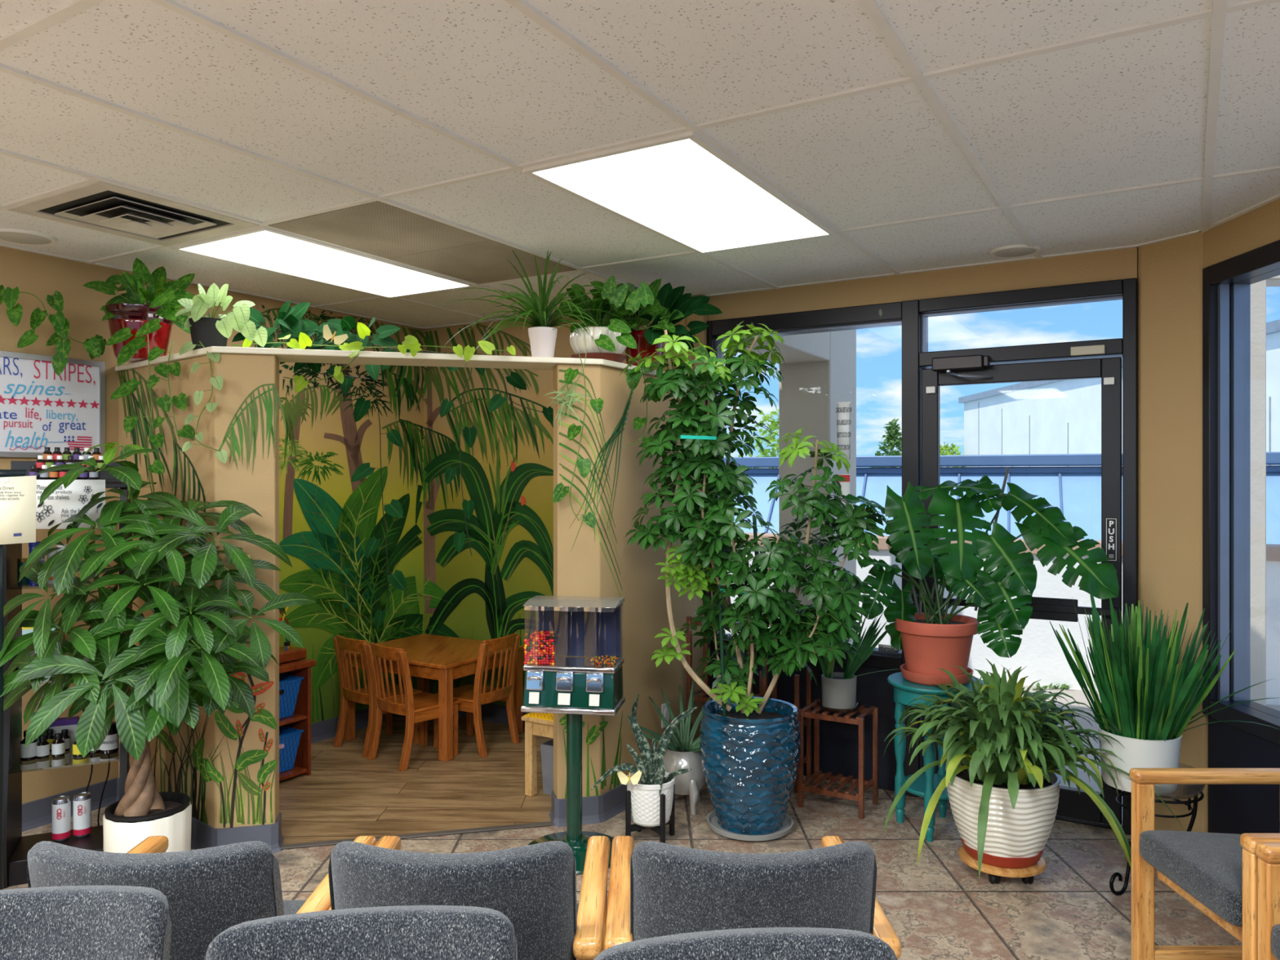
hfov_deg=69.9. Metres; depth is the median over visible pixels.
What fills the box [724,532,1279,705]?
wall
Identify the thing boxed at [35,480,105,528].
notice
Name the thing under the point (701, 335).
trim
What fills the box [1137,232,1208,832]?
wall
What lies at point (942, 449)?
bush
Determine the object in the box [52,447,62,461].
oil bottle
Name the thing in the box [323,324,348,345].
butterfly decoration
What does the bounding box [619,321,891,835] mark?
schefflera
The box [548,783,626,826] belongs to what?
baseboard
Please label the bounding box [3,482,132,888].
display shelf
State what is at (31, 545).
bottle
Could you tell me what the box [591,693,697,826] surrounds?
snake plant
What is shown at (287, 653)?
bead maze
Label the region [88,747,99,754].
jar
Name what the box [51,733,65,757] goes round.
bottle
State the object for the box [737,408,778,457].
tree
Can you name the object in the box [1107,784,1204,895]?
plant stand
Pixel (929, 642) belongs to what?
pot
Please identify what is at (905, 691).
plant stand
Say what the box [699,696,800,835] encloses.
pot
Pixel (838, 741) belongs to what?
window
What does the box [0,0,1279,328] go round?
ceiling
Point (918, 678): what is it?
saucer
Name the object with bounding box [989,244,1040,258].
ceiling speaker
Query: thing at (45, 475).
oil bottle
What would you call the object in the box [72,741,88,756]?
bottle
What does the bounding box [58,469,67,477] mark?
oil bottle
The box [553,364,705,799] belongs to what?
wall
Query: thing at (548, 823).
trim
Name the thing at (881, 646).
decal
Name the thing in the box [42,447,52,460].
oil bottle
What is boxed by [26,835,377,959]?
armchair
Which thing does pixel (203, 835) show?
baseboard
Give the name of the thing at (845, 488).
decal
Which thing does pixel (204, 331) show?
pot
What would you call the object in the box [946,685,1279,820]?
pavement
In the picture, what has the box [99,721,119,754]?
bottle
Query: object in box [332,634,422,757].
chair
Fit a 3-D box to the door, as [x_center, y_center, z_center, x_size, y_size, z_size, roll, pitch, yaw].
[1.675,0.318,4.011,0.887,2.305,0.277,0,0,31]
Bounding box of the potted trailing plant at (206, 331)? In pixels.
[174,283,515,463]
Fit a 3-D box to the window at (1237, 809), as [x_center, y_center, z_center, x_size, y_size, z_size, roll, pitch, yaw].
[2.254,0.325,0.072,0.152,2.290,6.945,0,0,0]
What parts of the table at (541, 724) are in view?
leg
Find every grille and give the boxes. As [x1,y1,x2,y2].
[0,231,51,244]
[994,247,1035,257]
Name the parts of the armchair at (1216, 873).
leg, seat, rail, seat rail, armrest, leg, armrest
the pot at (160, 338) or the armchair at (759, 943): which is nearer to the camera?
the armchair at (759, 943)
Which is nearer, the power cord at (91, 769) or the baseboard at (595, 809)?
the power cord at (91, 769)
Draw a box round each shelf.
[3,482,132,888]
[279,658,315,781]
[900,773,948,799]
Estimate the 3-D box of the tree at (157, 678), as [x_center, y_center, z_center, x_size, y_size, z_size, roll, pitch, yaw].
[-1.736,0.665,3.283,1.087,1.609,0.908,0,0,0]
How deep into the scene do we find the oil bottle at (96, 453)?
3.49 m
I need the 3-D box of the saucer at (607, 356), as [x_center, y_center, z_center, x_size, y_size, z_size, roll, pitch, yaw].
[-0.183,-0.536,4.080,0.250,0.030,0.250,0,0,0]
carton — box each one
[22,619,57,653]
[48,715,79,747]
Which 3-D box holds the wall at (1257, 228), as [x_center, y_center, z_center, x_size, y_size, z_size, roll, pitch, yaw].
[2.265,-0.330,-0.320,0.150,3.600,7.760,0,0,0]
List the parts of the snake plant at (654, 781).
pot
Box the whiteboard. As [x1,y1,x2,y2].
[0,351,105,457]
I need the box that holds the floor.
[3,715,1242,959]
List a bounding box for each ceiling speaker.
[0,228,57,246]
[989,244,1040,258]
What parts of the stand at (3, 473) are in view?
panel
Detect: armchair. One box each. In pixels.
[0,885,171,959]
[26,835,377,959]
[204,905,517,959]
[328,835,609,959]
[593,927,897,959]
[604,835,901,959]
[1128,768,1279,959]
[1255,842,1279,959]
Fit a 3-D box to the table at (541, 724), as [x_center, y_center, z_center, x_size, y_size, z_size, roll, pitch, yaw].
[-0.292,1.277,4.349,0.345,0.378,0.440,0,0,31]
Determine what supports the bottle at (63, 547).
on the display shelf at (16, 847)
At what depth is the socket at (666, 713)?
4.42 m
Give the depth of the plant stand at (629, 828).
3.69 m
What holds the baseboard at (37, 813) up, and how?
attached to the wall at (327, 520)
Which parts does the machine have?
turn handle, chute door, turn handle, chute door, lid, turn handle, chute door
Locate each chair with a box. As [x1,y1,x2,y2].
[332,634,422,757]
[366,641,459,771]
[433,632,520,757]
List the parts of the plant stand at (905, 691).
leg, leg, leg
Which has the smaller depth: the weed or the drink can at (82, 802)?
the drink can at (82, 802)
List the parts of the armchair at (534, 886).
armrest, armrest, leg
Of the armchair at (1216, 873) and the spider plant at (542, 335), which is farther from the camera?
the spider plant at (542, 335)
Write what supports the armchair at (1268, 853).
on the floor
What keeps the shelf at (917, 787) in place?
attached to the plant stand at (905, 691)
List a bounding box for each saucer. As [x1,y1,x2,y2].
[570,352,626,363]
[631,817,670,827]
[706,809,793,841]
[817,699,861,712]
[900,663,973,686]
[960,838,1044,868]
[1129,767,1205,799]
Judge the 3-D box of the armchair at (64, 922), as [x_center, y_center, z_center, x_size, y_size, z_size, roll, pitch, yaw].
[-0.934,1.060,1.207,0.540,0.820,0.589,0,0,-7]
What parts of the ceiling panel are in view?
panel, panel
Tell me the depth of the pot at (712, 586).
4.39 m
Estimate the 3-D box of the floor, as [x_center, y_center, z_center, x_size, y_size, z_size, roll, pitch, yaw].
[-2.539,1.498,0.934,9.618,0.064,10.068,0,0,0]
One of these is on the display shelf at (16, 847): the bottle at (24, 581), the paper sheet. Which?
the bottle at (24, 581)
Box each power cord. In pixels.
[82,708,93,791]
[97,760,110,826]
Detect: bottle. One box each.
[17,557,29,585]
[19,729,37,761]
[28,465,38,478]
[28,541,44,586]
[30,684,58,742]
[35,455,44,469]
[36,734,49,759]
[40,465,48,478]
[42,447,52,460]
[44,455,54,468]
[46,546,57,583]
[46,728,54,751]
[48,465,58,478]
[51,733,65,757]
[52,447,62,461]
[54,455,64,465]
[56,544,67,554]
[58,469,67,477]
[61,728,70,751]
[62,447,71,461]
[66,455,75,464]
[72,447,81,461]
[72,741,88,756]
[77,455,86,466]
[79,465,88,478]
[82,447,91,460]
[88,465,97,478]
[92,448,101,461]
[96,456,106,469]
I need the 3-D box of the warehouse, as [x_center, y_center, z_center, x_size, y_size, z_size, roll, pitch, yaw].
[19.300,0.610,23.550,13.400,7.720,25.300,0,0,0]
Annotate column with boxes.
[724,329,856,644]
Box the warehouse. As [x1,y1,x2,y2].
[958,319,1279,466]
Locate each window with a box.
[705,299,924,797]
[1202,240,1279,834]
[1250,275,1279,706]
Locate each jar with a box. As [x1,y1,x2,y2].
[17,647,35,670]
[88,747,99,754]
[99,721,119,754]
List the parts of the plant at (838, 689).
pot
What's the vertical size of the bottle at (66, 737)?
0.081 m
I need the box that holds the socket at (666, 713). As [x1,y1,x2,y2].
[664,708,669,721]
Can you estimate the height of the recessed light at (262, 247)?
0.014 m
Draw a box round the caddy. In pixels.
[958,844,1046,884]
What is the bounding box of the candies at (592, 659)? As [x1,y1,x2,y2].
[589,654,617,666]
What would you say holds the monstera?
on the saucer at (918, 678)
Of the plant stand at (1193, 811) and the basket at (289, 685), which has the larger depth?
the basket at (289, 685)
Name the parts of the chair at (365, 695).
leg, rail, rail, leg, seat, leg, leg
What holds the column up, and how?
on the pavement
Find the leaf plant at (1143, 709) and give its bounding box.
[1034,582,1279,795]
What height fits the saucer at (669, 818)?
0.015 m
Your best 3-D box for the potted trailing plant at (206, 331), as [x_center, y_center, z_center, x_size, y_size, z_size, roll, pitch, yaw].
[-1.187,-0.440,3.675,1.347,0.753,0.366,0,0,0]
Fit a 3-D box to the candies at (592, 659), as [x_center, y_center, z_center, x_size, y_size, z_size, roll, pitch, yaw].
[-0.141,0.702,3.567,0.112,0.020,0.150,0,0,0]
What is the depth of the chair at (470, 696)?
4.97 m
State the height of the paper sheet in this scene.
0.230 m
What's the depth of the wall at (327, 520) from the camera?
5.17 m
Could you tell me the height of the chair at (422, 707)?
0.615 m
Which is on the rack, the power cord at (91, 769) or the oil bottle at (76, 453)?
the oil bottle at (76, 453)
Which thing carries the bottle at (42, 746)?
on the display shelf at (16, 847)
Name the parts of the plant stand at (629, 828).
leg, leg, leg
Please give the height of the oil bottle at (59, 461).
0.052 m
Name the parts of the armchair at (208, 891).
armrest, seat, armrest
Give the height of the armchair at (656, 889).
0.820 m
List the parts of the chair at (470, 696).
leg, rail, seat, leg, leg, rail, rail, leg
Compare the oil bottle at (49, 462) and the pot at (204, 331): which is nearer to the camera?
the oil bottle at (49, 462)
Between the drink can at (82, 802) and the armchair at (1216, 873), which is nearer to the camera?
the armchair at (1216, 873)
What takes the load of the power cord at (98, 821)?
hanging from the display shelf at (16, 847)
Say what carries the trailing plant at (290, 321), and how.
on the ledge
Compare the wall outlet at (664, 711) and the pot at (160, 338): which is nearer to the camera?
the pot at (160, 338)
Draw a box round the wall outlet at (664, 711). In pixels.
[661,702,669,728]
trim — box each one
[280,821,555,848]
[686,294,706,402]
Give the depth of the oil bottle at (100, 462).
3.46 m
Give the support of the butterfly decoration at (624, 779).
attached to the snake plant at (654, 781)
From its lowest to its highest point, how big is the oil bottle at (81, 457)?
0.052 m
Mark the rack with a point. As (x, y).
(22, 465)
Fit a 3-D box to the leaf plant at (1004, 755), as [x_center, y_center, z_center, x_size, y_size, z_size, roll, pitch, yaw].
[1.417,1.035,3.385,0.999,0.720,0.875,0,0,15]
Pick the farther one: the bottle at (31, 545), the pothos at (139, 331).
the pothos at (139, 331)
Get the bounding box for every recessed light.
[171,226,475,298]
[522,131,836,253]
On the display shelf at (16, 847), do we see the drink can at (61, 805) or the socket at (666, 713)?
the drink can at (61, 805)
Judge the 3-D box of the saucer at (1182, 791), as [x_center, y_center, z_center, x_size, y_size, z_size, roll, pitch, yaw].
[1.865,1.082,3.320,0.340,0.058,0.340,0,0,0]
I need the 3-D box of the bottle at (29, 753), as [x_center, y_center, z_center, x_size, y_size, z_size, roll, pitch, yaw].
[-2.313,1.002,3.463,0.056,0.110,0.056,0,0,0]
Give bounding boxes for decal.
[835,401,851,461]
[838,474,849,510]
[878,644,898,652]
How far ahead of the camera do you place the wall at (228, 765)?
3.62 m
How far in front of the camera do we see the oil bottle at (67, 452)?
3.45 m
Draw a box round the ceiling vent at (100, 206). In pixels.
[7,181,259,246]
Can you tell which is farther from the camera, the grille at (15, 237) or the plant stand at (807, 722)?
the plant stand at (807, 722)
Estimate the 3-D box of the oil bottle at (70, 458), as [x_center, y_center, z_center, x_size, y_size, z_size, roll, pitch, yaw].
[-2.132,-0.065,3.426,0.030,0.052,0.030,0,0,0]
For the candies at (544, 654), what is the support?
on the machine
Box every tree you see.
[0,441,316,853]
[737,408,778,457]
[870,417,902,467]
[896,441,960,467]
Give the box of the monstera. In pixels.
[842,466,1119,675]
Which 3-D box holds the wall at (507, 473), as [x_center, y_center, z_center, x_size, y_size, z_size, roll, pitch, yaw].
[0.373,-0.330,4.885,4.017,3.600,0.158,0,0,31]
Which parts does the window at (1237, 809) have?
panel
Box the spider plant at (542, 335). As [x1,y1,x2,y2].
[426,250,634,426]
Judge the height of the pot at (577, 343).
0.138 m
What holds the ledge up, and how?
on the wall at (598, 561)
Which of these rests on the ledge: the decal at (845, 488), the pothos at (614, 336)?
the pothos at (614, 336)
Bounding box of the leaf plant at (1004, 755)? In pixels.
[882,658,1182,879]
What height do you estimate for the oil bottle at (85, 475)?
0.050 m
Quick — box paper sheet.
[0,475,36,544]
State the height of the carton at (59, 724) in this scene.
0.114 m
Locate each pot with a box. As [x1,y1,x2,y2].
[108,319,172,362]
[188,317,227,350]
[569,326,626,354]
[624,329,663,368]
[662,741,706,795]
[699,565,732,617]
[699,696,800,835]
[893,612,979,675]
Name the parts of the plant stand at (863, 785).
leg, leg, rail, rail, rail, leg, rail, leg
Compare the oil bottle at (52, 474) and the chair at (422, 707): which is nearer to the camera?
the oil bottle at (52, 474)
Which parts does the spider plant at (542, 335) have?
pot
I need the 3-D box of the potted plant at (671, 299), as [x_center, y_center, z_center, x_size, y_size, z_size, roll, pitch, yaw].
[0.063,-0.710,4.222,0.484,0.377,0.480,0,0,38]
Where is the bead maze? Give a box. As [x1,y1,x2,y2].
[279,606,306,663]
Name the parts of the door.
closer arm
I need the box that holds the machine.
[520,595,625,875]
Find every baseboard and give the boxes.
[22,777,117,831]
[115,777,284,853]
[311,703,529,743]
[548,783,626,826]
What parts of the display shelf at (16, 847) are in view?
panel, glass shelf, glass shelf, glass shelf, panel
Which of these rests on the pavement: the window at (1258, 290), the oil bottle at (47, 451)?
the window at (1258, 290)
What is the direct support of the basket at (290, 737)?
on the shelf at (300, 719)
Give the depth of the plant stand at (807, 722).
4.44 m
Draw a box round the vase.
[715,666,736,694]
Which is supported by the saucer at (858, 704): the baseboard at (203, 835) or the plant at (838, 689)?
the plant at (838, 689)
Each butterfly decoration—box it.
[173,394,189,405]
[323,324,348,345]
[617,770,641,784]
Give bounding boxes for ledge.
[115,346,705,385]
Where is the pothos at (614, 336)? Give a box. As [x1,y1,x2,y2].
[552,275,708,528]
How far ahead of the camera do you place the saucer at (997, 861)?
3.30 m
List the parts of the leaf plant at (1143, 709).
pot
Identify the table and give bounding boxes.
[342,633,524,761]
[521,712,553,796]
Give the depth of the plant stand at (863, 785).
4.11 m
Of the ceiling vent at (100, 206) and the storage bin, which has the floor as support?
the storage bin
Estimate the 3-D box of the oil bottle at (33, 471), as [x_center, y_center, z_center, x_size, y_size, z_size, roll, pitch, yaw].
[-2.217,-0.030,3.345,0.029,0.050,0.029,0,0,0]
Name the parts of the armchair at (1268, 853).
armrest, seat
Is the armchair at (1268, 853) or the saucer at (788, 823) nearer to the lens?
the armchair at (1268, 853)
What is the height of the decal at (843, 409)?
0.291 m
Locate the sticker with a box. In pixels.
[878,308,882,316]
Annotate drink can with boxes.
[51,795,71,841]
[72,791,91,837]
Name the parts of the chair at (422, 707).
leg, rail, rail, leg, seat, leg, rail, leg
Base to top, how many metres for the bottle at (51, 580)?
0.136 m
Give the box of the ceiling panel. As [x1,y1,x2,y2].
[267,200,577,284]
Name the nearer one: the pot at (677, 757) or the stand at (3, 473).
the stand at (3, 473)
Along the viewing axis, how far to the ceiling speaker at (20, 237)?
3.63 m
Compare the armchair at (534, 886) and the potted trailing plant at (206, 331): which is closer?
the armchair at (534, 886)
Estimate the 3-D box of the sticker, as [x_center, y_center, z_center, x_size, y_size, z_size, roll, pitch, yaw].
[1.137,-0.792,4.328,0.018,0.040,0.001,0,0,31]
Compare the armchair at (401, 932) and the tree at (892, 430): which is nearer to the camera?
the armchair at (401, 932)
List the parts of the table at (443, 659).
leg, leg, leg, leg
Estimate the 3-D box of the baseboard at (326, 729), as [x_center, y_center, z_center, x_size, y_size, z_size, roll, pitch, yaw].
[-1.042,1.415,4.577,1.905,0.110,1.840,0,0,31]
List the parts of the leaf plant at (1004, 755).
pot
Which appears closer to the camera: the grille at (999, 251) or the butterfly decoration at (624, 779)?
the butterfly decoration at (624, 779)
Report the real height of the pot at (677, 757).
0.195 m
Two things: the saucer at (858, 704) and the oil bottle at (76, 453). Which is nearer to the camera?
the oil bottle at (76, 453)
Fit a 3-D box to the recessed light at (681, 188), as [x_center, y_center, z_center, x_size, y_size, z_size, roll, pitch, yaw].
[0.200,-0.959,3.192,0.594,0.014,1.200,0,0,31]
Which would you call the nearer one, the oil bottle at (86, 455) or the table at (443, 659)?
the oil bottle at (86, 455)
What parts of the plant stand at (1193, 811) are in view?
leg, leg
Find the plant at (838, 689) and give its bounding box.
[814,611,900,708]
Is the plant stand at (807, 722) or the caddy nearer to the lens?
the caddy
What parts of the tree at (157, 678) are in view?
pot, liner pot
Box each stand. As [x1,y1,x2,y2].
[0,469,26,889]
[625,783,675,843]
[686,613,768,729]
[759,668,811,791]
[797,699,878,819]
[887,671,983,841]
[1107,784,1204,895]
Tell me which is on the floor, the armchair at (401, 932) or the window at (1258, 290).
the armchair at (401, 932)
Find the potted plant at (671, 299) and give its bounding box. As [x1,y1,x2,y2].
[606,282,722,368]
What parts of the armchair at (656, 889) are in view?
armrest, backrest, armrest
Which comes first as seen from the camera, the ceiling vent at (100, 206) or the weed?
the ceiling vent at (100, 206)
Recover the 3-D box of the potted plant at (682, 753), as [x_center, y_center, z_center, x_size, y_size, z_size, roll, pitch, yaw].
[0.181,1.187,4.089,0.452,0.569,0.435,0,0,-28]
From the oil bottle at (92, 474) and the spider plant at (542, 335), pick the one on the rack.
the oil bottle at (92, 474)
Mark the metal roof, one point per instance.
(1075, 490)
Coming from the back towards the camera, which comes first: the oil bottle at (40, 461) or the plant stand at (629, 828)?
the plant stand at (629, 828)
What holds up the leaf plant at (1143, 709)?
on the saucer at (1182, 791)
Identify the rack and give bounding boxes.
[10,461,122,482]
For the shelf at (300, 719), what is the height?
0.571 m
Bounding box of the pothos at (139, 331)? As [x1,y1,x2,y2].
[0,257,195,535]
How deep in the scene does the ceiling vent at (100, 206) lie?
3.31 m
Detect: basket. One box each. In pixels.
[279,673,303,719]
[279,725,303,773]
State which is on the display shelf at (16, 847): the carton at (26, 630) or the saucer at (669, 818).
the carton at (26, 630)
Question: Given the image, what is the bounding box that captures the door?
[919,277,1137,835]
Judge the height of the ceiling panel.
0.006 m
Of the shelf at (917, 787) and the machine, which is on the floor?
the machine
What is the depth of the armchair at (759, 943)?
1.31 m
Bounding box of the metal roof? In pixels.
[724,452,1279,544]
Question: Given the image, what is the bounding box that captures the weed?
[1032,680,1071,689]
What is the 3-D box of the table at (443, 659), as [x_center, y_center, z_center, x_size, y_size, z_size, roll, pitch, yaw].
[-1.181,1.214,5.235,0.810,0.504,0.675,0,0,31]
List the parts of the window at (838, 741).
panel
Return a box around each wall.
[0,245,423,804]
[117,353,286,828]
[422,247,1137,706]
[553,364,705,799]
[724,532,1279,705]
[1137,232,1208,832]
[1203,198,1279,268]
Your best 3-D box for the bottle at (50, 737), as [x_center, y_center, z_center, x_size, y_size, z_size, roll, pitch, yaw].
[-2.301,1.015,3.567,0.040,0.084,0.040,0,0,0]
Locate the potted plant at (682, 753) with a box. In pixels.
[630,679,711,814]
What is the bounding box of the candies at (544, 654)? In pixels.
[523,630,559,665]

